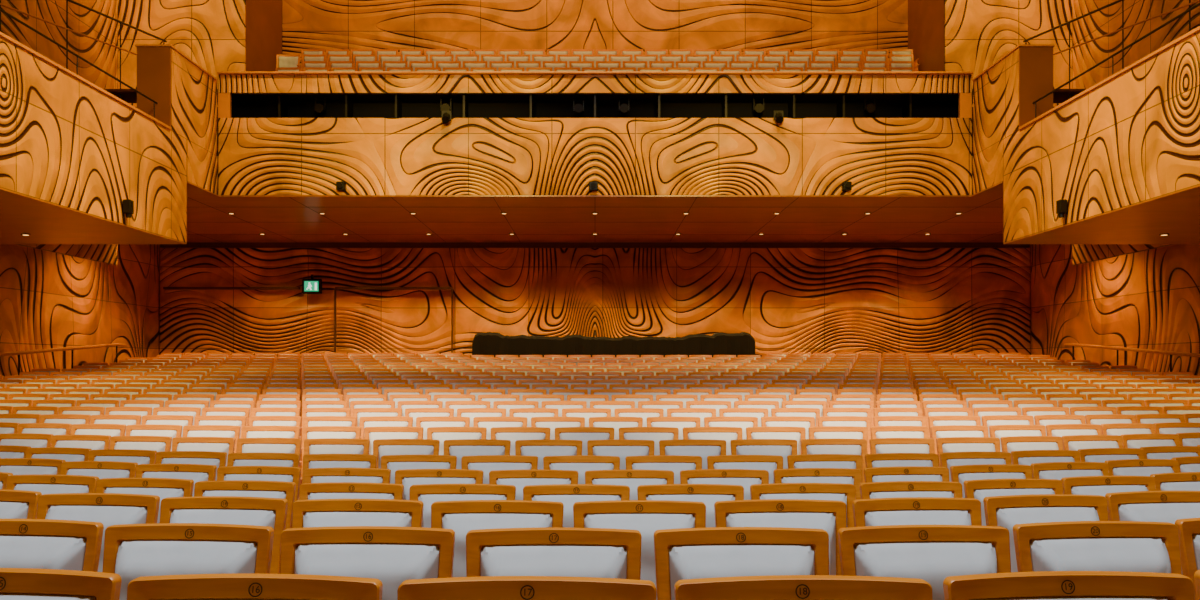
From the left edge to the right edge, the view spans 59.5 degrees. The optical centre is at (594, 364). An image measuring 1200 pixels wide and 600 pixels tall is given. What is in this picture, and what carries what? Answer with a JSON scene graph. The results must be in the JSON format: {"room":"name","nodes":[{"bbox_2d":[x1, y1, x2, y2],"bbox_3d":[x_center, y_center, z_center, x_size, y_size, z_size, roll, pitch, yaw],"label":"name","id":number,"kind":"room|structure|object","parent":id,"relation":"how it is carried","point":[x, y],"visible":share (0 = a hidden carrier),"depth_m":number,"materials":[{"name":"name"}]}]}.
{"room":"auditorium","nodes":[
{"label":"auditorium","id":0,"kind":"room"},
{"bbox_2d":[1,0,117,264],"bbox_3d":[-10.025,-6.805,8.000,0.050,9.430,28.000,0,0,0],"label":"wall","id":1,"kind":"structure","parent":0,"point":[82,20],"depth_m":20.29,"materials":[{"name":"brown wood"}]},
{"bbox_2d":[0,244,158,375],"bbox_3d":[-11.210,-0.733,10.502,0.340,4.855,33.019,0,0,0],"label":"wall","id":2,"kind":"structure","parent":0,"point":[48,300],"depth_m":22.58,"materials":[{"name":"brown wood"}]},
{"bbox_2d":[0,0,217,243],"bbox_3d":[-9.015,-4.421,8.002,4.270,4.702,27.803,0,0,0],"label":"balcony","id":3,"kind":"object","parent":2,"relation":"attached to","point":[80,163],"visible":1,"depth_m":15.47,"materials":[{"name":"brown wood"}]},
{"bbox_2d":[118,0,245,106],"bbox_3d":[-8.665,-8.020,22.025,2.670,7.000,0.050,0,0,0],"label":"wall","id":4,"kind":"structure","parent":0,"point":[211,33],"depth_m":22.00,"materials":[{"name":"brown wood"}]},
{"bbox_2d":[246,0,281,70],"bbox_3d":[-7.365,-8.020,23.330,0.070,7.000,2.540,0,0,0],"label":"wall","id":5,"kind":"structure","parent":0,"point":[263,17],"depth_m":23.22,"materials":[{"name":"brown wood"}]},
{"bbox_2d":[159,244,1030,365],"bbox_3d":[0.000,-0.735,27.038,22.400,4.853,0.217,0,0,0],"label":"wall","id":6,"kind":"structure","parent":0,"point":[789,300],"depth_m":27.00,"materials":[{"name":"brown wood"}]},
{"bbox_2d":[163,287,452,352],"bbox_3d":[-7.318,-1.094,26.820,7.364,1.788,0.160,0,0,0],"label":"trim","id":7,"kind":"structure","parent":6,"relation":"attached to","point":[165,288],"depth_m":26.76,"materials":[{"name":"brown wood"}]},
{"bbox_2d":[302,275,321,293],"bbox_3d":[-7.200,-2.055,26.721,0.480,0.490,0.158,0,0,0],"label":"exit sign","id":8,"kind":"object","parent":6,"relation":"attached to","point":[309,286],"visible":1,"depth_m":26.66,"materials":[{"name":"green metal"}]},
{"bbox_2d":[160,242,1029,247],"bbox_3d":[0.000,-3.073,26.865,22.200,0.146,0.130,0,0,0],"label":"trim","id":9,"kind":"structure","parent":6,"relation":"attached to","point":[189,244],"depth_m":26.80,"materials":[{"name":"brown wood"}]},
{"bbox_2d":[104,71,1085,242],"bbox_3d":[0.000,-4.703,22.500,22.240,3.154,8.900,0,0,0],"label":"balcony","id":10,"kind":"object","parent":6,"relation":"attached to","point":[367,151],"visible":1,"depth_m":19.50,"materials":[{"name":"brown wood"}]},
{"bbox_2d":[275,67,914,70],"bbox_3d":[0.016,-5.503,20.824,12.784,0.885,0.368,0,0,0],"label":"seats","id":11,"kind":"object","parent":10,"relation":"on","point":[276,68],"visible":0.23,"depth_m":20.96,"materials":[{"name":"brown wood"}]},
{"bbox_2d":[276,54,918,70],"bbox_3d":[0.016,-6.322,22.724,13.896,0.885,0.368,0,0,0],"label":"seats","id":12,"kind":"object","parent":10,"relation":"on","point":[281,60],"visible":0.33,"depth_m":22.80,"materials":[{"name":"brown wood"}]},
{"bbox_2d":[303,61,913,70],"bbox_3d":[0.294,-5.902,21.774,12.784,0.885,0.368,0,0,0],"label":"seats","id":13,"kind":"object","parent":10,"relation":"on","point":[469,64],"visible":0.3,"depth_m":21.89,"materials":[{"name":"brown wood"}]},
{"bbox_2d":[301,49,918,67],"bbox_3d":[0.294,-6.723,23.674,13.896,0.885,0.368,0,0,0],"label":"seats","id":14,"kind":"object","parent":10,"relation":"on","point":[403,52],"visible":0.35,"depth_m":23.79,"materials":[{"name":"brown wood"}]},
{"bbox_2d":[282,0,907,66],"bbox_3d":[0.000,-8.520,24.625,14.660,6.000,0.050,0,0,0],"label":"wall","id":15,"kind":"structure","parent":0,"point":[306,24],"depth_m":24.60,"materials":[{"name":"brown wood"}]},
{"bbox_2d":[908,0,943,70],"bbox_3d":[7.365,-8.020,23.330,0.070,7.000,2.540,0,0,0],"label":"wall","id":16,"kind":"structure","parent":0,"point":[925,17],"depth_m":23.15,"materials":[{"name":"brown wood"}]},
{"bbox_2d":[944,0,1071,106],"bbox_3d":[8.665,-8.020,22.025,2.670,7.000,0.050,0,0,0],"label":"wall","id":17,"kind":"structure","parent":0,"point":[977,33],"depth_m":22.00,"materials":[{"name":"brown wood"}]},
{"bbox_2d":[1031,244,1199,374],"bbox_3d":[11.210,-0.733,10.502,0.340,4.855,33.019,0,0,0],"label":"wall","id":18,"kind":"structure","parent":0,"point":[1148,299],"depth_m":22.38,"materials":[{"name":"brown wood"}]},
{"bbox_2d":[972,0,1199,243],"bbox_3d":[9.015,-4.421,8.002,4.270,4.702,27.803,0,0,0],"label":"balcony","id":19,"kind":"object","parent":18,"relation":"attached to","point":[1117,161],"visible":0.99,"depth_m":15.27,"materials":[{"name":"brown wood"}]},
{"bbox_2d":[1072,0,1199,264],"bbox_3d":[10.025,-6.805,8.000,0.050,9.430,28.000,0,0,0],"label":"wall","id":20,"kind":"structure","parent":0,"point":[1107,20],"depth_m":20.21,"materials":[{"name":"brown wood"}]},
{"bbox_3d":[0.000,1.045,10.600,22.400,0.912,33.200,0,0,0],"label":"floor","id":21,"kind":"structure","parent":0,"visible":0},
{"bbox_2d":[0,472,12,489],"bbox_3d":[-3.442,1.028,5.619,0.552,0.885,0.368,0,0,10],"label":"seat","id":22,"kind":"object","parent":21,"relation":"on","point":[3,475],"visible":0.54,"depth_m":5.71,"materials":[{"name":"brown wood"}]},
{"bbox_2d":[0,489,41,518],"bbox_3d":[-2.616,0.978,4.347,0.552,0.885,0.368,0,0,8],"label":"seat","id":23,"kind":"object","parent":21,"relation":"on","point":[14,504],"visible":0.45,"depth_m":4.44,"materials":[{"name":"brown wood"}]},
{"bbox_2d":[0,519,103,571],"bbox_3d":[-1.792,0.930,3.149,0.552,0.885,0.368,0,0,6],"label":"seat","id":24,"kind":"object","parent":21,"relation":"on","point":[24,543],"visible":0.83,"depth_m":3.25,"materials":[{"name":"white fabric"}]},
{"bbox_2d":[6,474,98,494],"bbox_3d":[-2.881,1.028,5.426,0.552,0.885,0.368,0,0,9],"label":"seat","id":25,"kind":"object","parent":21,"relation":"on","point":[43,483],"visible":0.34,"depth_m":5.56,"materials":[{"name":"brown wood"}]},
{"bbox_2d":[0,568,121,599],"bbox_3d":[-1.244,0.875,2.059,0.552,0.885,0.368,0,0,4],"label":"seat","id":26,"kind":"object","parent":21,"relation":"on","point":[15,583],"visible":1,"depth_m":2.19,"materials":[{"name":"brown wood"}]},
{"bbox_2d":[0,343,125,374],"bbox_3d":[-10.750,0.294,20.749,0.066,1.574,6.502,0,0,0],"label":"handrail","id":27,"kind":"object","parent":21,"relation":"on","point":[18,353],"visible":0.63,"depth_m":21.11,"materials":[{"name":"brown wood"}]},
{"bbox_2d":[37,493,159,571],"bbox_3d":[-2.053,0.978,4.204,0.552,0.885,0.368,0,0,6],"label":"seat","id":28,"kind":"object","parent":21,"relation":"on","point":[109,509],"visible":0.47,"depth_m":4.32,"materials":[{"name":"brown wood"}]},
{"bbox_2d":[96,478,193,522],"bbox_3d":[-2.320,1.028,5.268,0.552,0.885,0.368,0,0,7],"label":"seat","id":29,"kind":"object","parent":21,"relation":"on","point":[163,488],"visible":0.23,"depth_m":5.40,"materials":[{"name":"brown wood"}]},
{"bbox_2d":[102,523,273,599],"bbox_3d":[-1.231,0.930,3.057,0.552,0.885,0.368,0,0,4],"label":"seat","id":30,"kind":"object","parent":21,"relation":"on","point":[131,551],"visible":0.78,"depth_m":3.17,"materials":[{"name":"white fabric"}]},
{"bbox_2d":[160,496,287,573],"bbox_3d":[-1.492,0.978,4.096,0.552,0.885,0.368,0,0,5],"label":"seat","id":31,"kind":"object","parent":21,"relation":"on","point":[257,511],"visible":0.41,"depth_m":4.22,"materials":[{"name":"brown wood"}]},
{"bbox_2d":[194,480,295,528],"bbox_3d":[-1.759,1.028,5.143,0.552,0.885,0.368,0,0,6],"label":"seat","id":32,"kind":"object","parent":21,"relation":"on","point":[239,488],"visible":0.21,"depth_m":5.28,"materials":[{"name":"brown wood"}]},
{"bbox_2d":[127,573,382,599],"bbox_3d":[-0.684,0.875,2.000,0.552,0.885,0.368,0,0,2],"label":"seat","id":33,"kind":"object","parent":21,"relation":"on","point":[234,586],"visible":1,"depth_m":2.14,"materials":[{"name":"brown wood"}]},
{"bbox_2d":[299,482,403,499],"bbox_3d":[-1.199,1.028,5.053,0.552,0.885,0.368,0,0,4],"label":"seat","id":34,"kind":"object","parent":21,"relation":"on","point":[332,490],"visible":0.27,"depth_m":5.19,"materials":[{"name":"brown wood"}]},
{"bbox_2d":[292,499,423,527],"bbox_3d":[-0.931,0.978,4.021,0.552,0.885,0.368,0,0,3],"label":"seat","id":35,"kind":"object","parent":21,"relation":"on","point":[313,512],"visible":0.41,"depth_m":4.15,"materials":[{"name":"brown wood"}]},
{"bbox_2d":[280,526,454,599],"bbox_3d":[-0.667,0.930,2.999,0.552,0.885,0.368,0,0,2],"label":"seat","id":36,"kind":"object","parent":21,"relation":"on","point":[392,555],"visible":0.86,"depth_m":3.11,"materials":[{"name":"white fabric"}]},
{"bbox_2d":[409,484,515,527],"bbox_3d":[-0.637,1.028,4.996,0.552,0.885,0.368,0,0,2],"label":"seat","id":37,"kind":"object","parent":21,"relation":"on","point":[428,494],"visible":0.25,"depth_m":5.13,"materials":[{"name":"brown wood"}]},
{"bbox_2d":[431,500,563,576],"bbox_3d":[-0.371,0.978,3.981,0.552,0.885,0.368,0,0,1],"label":"seat","id":38,"kind":"object","parent":21,"relation":"on","point":[463,516],"visible":0.46,"depth_m":4.11,"materials":[{"name":"brown wood"}]},
{"bbox_2d":[397,576,656,599],"bbox_3d":[-0.122,0.875,1.975,0.552,0.885,0.368,0,0,1],"label":"seat","id":39,"kind":"object","parent":21,"relation":"on","point":[484,587],"visible":1,"depth_m":2.12,"materials":[{"name":"brown wood"}]},
{"bbox_2d":[466,527,641,579],"bbox_3d":[-0.106,0.930,2.974,0.552,0.885,0.368,0,0,0],"label":"seat","id":40,"kind":"object","parent":21,"relation":"on","point":[544,551],"visible":0.81,"depth_m":3.09,"materials":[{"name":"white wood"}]},
{"bbox_2d":[523,484,629,527],"bbox_3d":[-0.074,1.028,4.974,0.552,0.885,0.368,0,0,0],"label":"seat","id":41,"kind":"object","parent":21,"relation":"on","point":[568,494],"visible":0.16,"depth_m":5.11,"materials":[{"name":"brown wood"}]},
{"bbox_2d":[32,369,1147,389],"bbox_3d":[-0.072,0.508,19.079,20.574,0.885,0.588,0,0,0],"label":"seats","id":42,"kind":"object","parent":21,"relation":"on","point":[365,371],"visible":0.13,"depth_m":19.16,"materials":[{"name":"brown wood"}]},
{"bbox_2d":[83,363,1098,379],"bbox_3d":[-0.071,0.394,21.032,20.575,0.885,0.493,0,0,0],"label":"seats","id":43,"kind":"object","parent":21,"relation":"on","point":[91,364],"visible":0.13,"depth_m":21.14,"materials":[{"name":"brown wood"}]},
{"bbox_2d":[125,357,1056,371],"bbox_3d":[-0.073,0.273,23.000,20.571,0.885,0.424,0,0,0],"label":"seats","id":44,"kind":"object","parent":21,"relation":"on","point":[128,358],"visible":0.23,"depth_m":23.13,"materials":[{"name":"brown wood"}]},
{"bbox_2d":[162,353,1020,365],"bbox_3d":[-0.074,0.147,24.977,20.568,0.885,0.375,0,0,0],"label":"seats","id":45,"kind":"object","parent":21,"relation":"on","point":[180,354],"visible":0.15,"depth_m":25.12,"materials":[{"name":"brown wood"}]},
{"bbox_2d":[0,456,1199,501],"bbox_3d":[0.250,1.056,6.741,10.641,0.885,1.899,0,0,0],"label":"seats","id":46,"kind":"object","parent":21,"relation":"on","point":[407,478],"visible":0.23,"depth_m":6.29,"materials":[{"name":"brown wood"}]},
{"bbox_2d":[0,432,1199,484],"bbox_3d":[-0.035,1.021,8.641,13.418,0.885,1.770,0,0,0],"label":"seats","id":47,"kind":"object","parent":21,"relation":"on","point":[704,448],"visible":0.31,"depth_m":8.26,"materials":[{"name":"brown wood"}]},
{"bbox_2d":[0,445,1199,499],"bbox_3d":[-0.047,1.058,7.671,11.764,0.885,1.853,0,0,0],"label":"seats","id":48,"kind":"object","parent":21,"relation":"on","point":[486,463],"visible":0.24,"depth_m":7.27,"materials":[{"name":"brown wood"}]},
{"bbox_2d":[0,422,1199,476],"bbox_3d":[-0.053,0.982,9.514,13.958,0.885,1.508,0,0,0],"label":"seats","id":49,"kind":"object","parent":21,"relation":"on","point":[584,434],"visible":0.24,"depth_m":9.25,"materials":[{"name":"brown wood"}]},
{"bbox_2d":[0,413,1199,469],"bbox_3d":[-0.044,0.942,10.494,15.615,0.885,1.450,0,0,0],"label":"seats","id":50,"kind":"object","parent":21,"relation":"on","point":[552,423],"visible":0.25,"depth_m":10.24,"materials":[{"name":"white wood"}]},
{"bbox_2d":[0,406,1199,447],"bbox_3d":[0.224,0.900,11.438,16.722,0.885,1.381,0,0,0],"label":"seats","id":51,"kind":"object","parent":21,"relation":"on","point":[529,413],"visible":0.22,"depth_m":11.22,"materials":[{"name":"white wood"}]},
{"bbox_2d":[0,399,1199,438],"bbox_3d":[-0.049,0.857,12.388,17.823,0.885,1.225,0,0,0],"label":"seats","id":52,"kind":"object","parent":21,"relation":"on","point":[455,405],"visible":0.23,"depth_m":12.21,"materials":[{"name":"brown wood"}]},
{"bbox_2d":[0,393,1199,426],"bbox_3d":[0.217,0.812,13.345,18.931,0.885,1.166,0,0,0],"label":"seats","id":53,"kind":"object","parent":21,"relation":"on","point":[29,396],"visible":0.26,"depth_m":13.22,"materials":[{"name":"brown wood"}]},
{"bbox_2d":[0,388,1199,423],"bbox_3d":[-0.051,0.765,14.303,20.041,0.885,1.052,0,0,0],"label":"seats","id":54,"kind":"object","parent":21,"relation":"on","point":[388,392],"visible":0.19,"depth_m":14.21,"materials":[{"name":"brown wood"}]},
{"bbox_2d":[0,383,1199,411],"bbox_3d":[-0.065,0.717,15.251,20.592,0.885,0.944,0,0,0],"label":"seats","id":55,"kind":"object","parent":21,"relation":"on","point":[383,387],"visible":0.22,"depth_m":15.21,"materials":[{"name":"brown wood"}]},
{"bbox_2d":[0,379,1199,405],"bbox_3d":[0.222,0.667,16.193,20.584,0.885,0.845,0,0,0],"label":"seats","id":56,"kind":"object","parent":21,"relation":"on","point":[2,381],"visible":0.16,"depth_m":16.22,"materials":[{"name":"brown wood"}]},
{"bbox_2d":[0,375,1199,401],"bbox_3d":[-0.069,0.616,17.148,20.582,0.885,0.728,0,0,0],"label":"seats","id":57,"kind":"object","parent":21,"relation":"on","point":[21,377],"visible":0.18,"depth_m":17.17,"materials":[{"name":"brown wood"}]},
{"bbox_2d":[157,355,1049,370],"bbox_3d":[0.217,0.211,23.987,20.570,0.885,0.400,0,0,0],"label":"seats","id":58,"kind":"object","parent":21,"relation":"on","point":[173,356],"visible":0.15,"depth_m":24.12,"materials":[{"name":"brown wood"}]},
{"bbox_2d":[118,360,1089,377],"bbox_3d":[0.216,0.335,22.015,20.569,0.885,0.459,0,0,0],"label":"seats","id":59,"kind":"object","parent":21,"relation":"on","point":[119,361],"visible":0.16,"depth_m":22.13,"materials":[{"name":"brown wood"}]},
{"bbox_2d":[73,365,1136,375],"bbox_3d":[0.218,0.452,20.054,20.574,0.885,0.544,0,0,0],"label":"seats","id":60,"kind":"object","parent":21,"relation":"on","point":[90,367],"visible":0.2,"depth_m":20.15,"materials":[{"name":"brown wood"}]},
{"bbox_2d":[20,372,1192,384],"bbox_3d":[0.221,0.563,18.110,20.580,0.885,0.664,0,0,0],"label":"seats","id":61,"kind":"object","parent":21,"relation":"on","point":[572,374],"visible":0.14,"depth_m":18.18,"materials":[{"name":"brown wood"}]},
{"bbox_2d":[472,332,754,356],"bbox_3d":[0.450,-0.122,25.670,6.800,1.381,1.178,0,0,0],"label":"desk","id":62,"kind":"object","parent":21,"relation":"on","point":[489,343],"visible":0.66,"depth_m":25.22,"materials":[{"name":"black fabric"}]},
{"bbox_2d":[573,500,705,599],"bbox_3d":[0.192,0.978,3.976,0.552,0.885,0.368,0,0,-1],"label":"seat","id":63,"kind":"object","parent":21,"relation":"on","point":[644,516],"visible":0.46,"depth_m":4.10,"materials":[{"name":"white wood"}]},
{"bbox_2d":[637,484,743,527],"bbox_3d":[0.485,1.028,4.986,0.552,0.885,0.368,0,0,-1],"label":"seat","id":64,"kind":"object","parent":21,"relation":"on","point":[708,494],"visible":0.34,"depth_m":5.12,"materials":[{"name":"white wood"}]},
{"bbox_2d":[654,527,828,599],"bbox_3d":[0.455,0.930,2.985,0.552,0.885,0.368,0,0,-2],"label":"seat","id":65,"kind":"object","parent":21,"relation":"on","point":[709,552],"visible":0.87,"depth_m":3.10,"materials":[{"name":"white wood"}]},
{"bbox_2d":[714,499,846,574],"bbox_3d":[0.752,0.978,4.004,0.552,0.885,0.368,0,0,-2],"label":"seat","id":66,"kind":"object","parent":21,"relation":"on","point":[829,516],"visible":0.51,"depth_m":4.13,"materials":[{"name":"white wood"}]},
{"bbox_2d":[750,483,855,527],"bbox_3d":[1.047,1.028,5.032,0.552,0.885,0.368,0,0,-3],"label":"seat","id":67,"kind":"object","parent":21,"relation":"on","point":[846,493],"visible":0.29,"depth_m":5.17,"materials":[{"name":"brown wood"}]},
{"bbox_2d":[674,575,932,599],"bbox_3d":[0.440,0.875,1.984,0.552,0.885,0.368,0,0,-1],"label":"seat","id":68,"kind":"object","parent":21,"relation":"on","point":[771,587],"visible":1,"depth_m":2.13,"materials":[{"name":"brown wood"}]},
{"bbox_2d":[860,481,962,498],"bbox_3d":[1.609,1.028,5.113,0.552,0.885,0.368,0,0,-5],"label":"seat","id":69,"kind":"object","parent":21,"relation":"on","point":[892,489],"visible":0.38,"depth_m":5.25,"materials":[{"name":"brown wood"}]},
{"bbox_2d":[852,497,981,526],"bbox_3d":[1.315,0.978,4.066,0.552,0.885,0.368,0,0,-4],"label":"seat","id":70,"kind":"object","parent":21,"relation":"on","point":[905,510],"visible":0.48,"depth_m":4.19,"materials":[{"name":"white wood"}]},
{"bbox_2d":[838,525,1010,599],"bbox_3d":[1.016,0.930,3.029,0.552,0.885,0.368,0,0,-3],"label":"seat","id":71,"kind":"object","parent":21,"relation":"on","point":[932,554],"visible":0.81,"depth_m":3.14,"materials":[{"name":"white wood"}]},
{"bbox_2d":[964,479,1062,525],"bbox_3d":[2.170,1.028,5.227,0.552,0.885,0.368,0,0,-6],"label":"seat","id":72,"kind":"object","parent":21,"relation":"on","point":[976,489],"visible":0.29,"depth_m":5.36,"materials":[{"name":"brown wood"}]},
{"bbox_2d":[983,494,1107,571],"bbox_3d":[1.877,0.978,4.163,0.552,0.885,0.368,0,0,-6],"label":"seat","id":73,"kind":"object","parent":21,"relation":"on","point":[1008,511],"visible":0.42,"depth_m":4.28,"materials":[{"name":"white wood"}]},
{"bbox_2d":[943,571,1194,599],"bbox_3d":[1.003,0.875,2.027,0.552,0.885,0.368,0,0,-3],"label":"seat","id":74,"kind":"object","parent":21,"relation":"on","point":[1039,585],"visible":1,"depth_m":2.17,"materials":[{"name":"brown wood"}]},
{"bbox_2d":[1013,521,1181,574],"bbox_3d":[1.576,0.930,3.107,0.552,0.885,0.368,0,0,-5],"label":"seat","id":75,"kind":"object","parent":21,"relation":"on","point":[1124,546],"visible":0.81,"depth_m":3.21,"materials":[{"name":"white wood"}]},
{"bbox_2d":[1061,476,1155,520],"bbox_3d":[2.731,1.028,5.376,0.552,0.885,0.368,0,0,-8],"label":"seat","id":76,"kind":"object","parent":21,"relation":"on","point":[1081,485],"visible":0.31,"depth_m":5.50,"materials":[{"name":"brown wood"}]},
{"bbox_2d":[1064,343,1199,371],"bbox_3d":[10.750,0.294,20.749,0.066,1.574,6.502,0,0,0],"label":"handrail","id":77,"kind":"object","parent":21,"relation":"on","point":[1170,353],"visible":0.61,"depth_m":20.86,"materials":[{"name":"brown wood"}]},
{"bbox_2d":[1105,491,1199,574],"bbox_3d":[2.437,0.978,4.294,0.552,0.885,0.368,0,0,-7],"label":"seat","id":78,"kind":"object","parent":21,"relation":"on","point":[1146,506],"visible":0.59,"depth_m":4.40,"materials":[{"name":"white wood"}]},
{"bbox_2d":[1150,472,1199,490],"bbox_3d":[3.292,1.028,5.559,0.552,0.885,0.368,0,0,-10],"label":"seat","id":79,"kind":"object","parent":21,"relation":"on","point":[1179,481],"visible":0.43,"depth_m":5.66,"materials":[{"name":"brown wood"}]},
{"bbox_2d":[1175,518,1199,599],"bbox_3d":[2.137,0.930,3.220,0.552,0.885,0.368,0,0,-6],"label":"seat","id":80,"kind":"object","parent":21,"relation":"on","point":[1189,529],"visible":0.8,"depth_m":3.31,"materials":[{"name":"brown wood"}]},
{"bbox_2d":[1194,570,1199,599],"bbox_3d":[1.563,0.875,2.105,0.552,0.885,0.368,0,0,-5],"label":"seat","id":81,"kind":"object","parent":21,"relation":"on","point":[1197,573],"visible":1,"depth_m":2.23,"materials":[{"name":"brown wood"}]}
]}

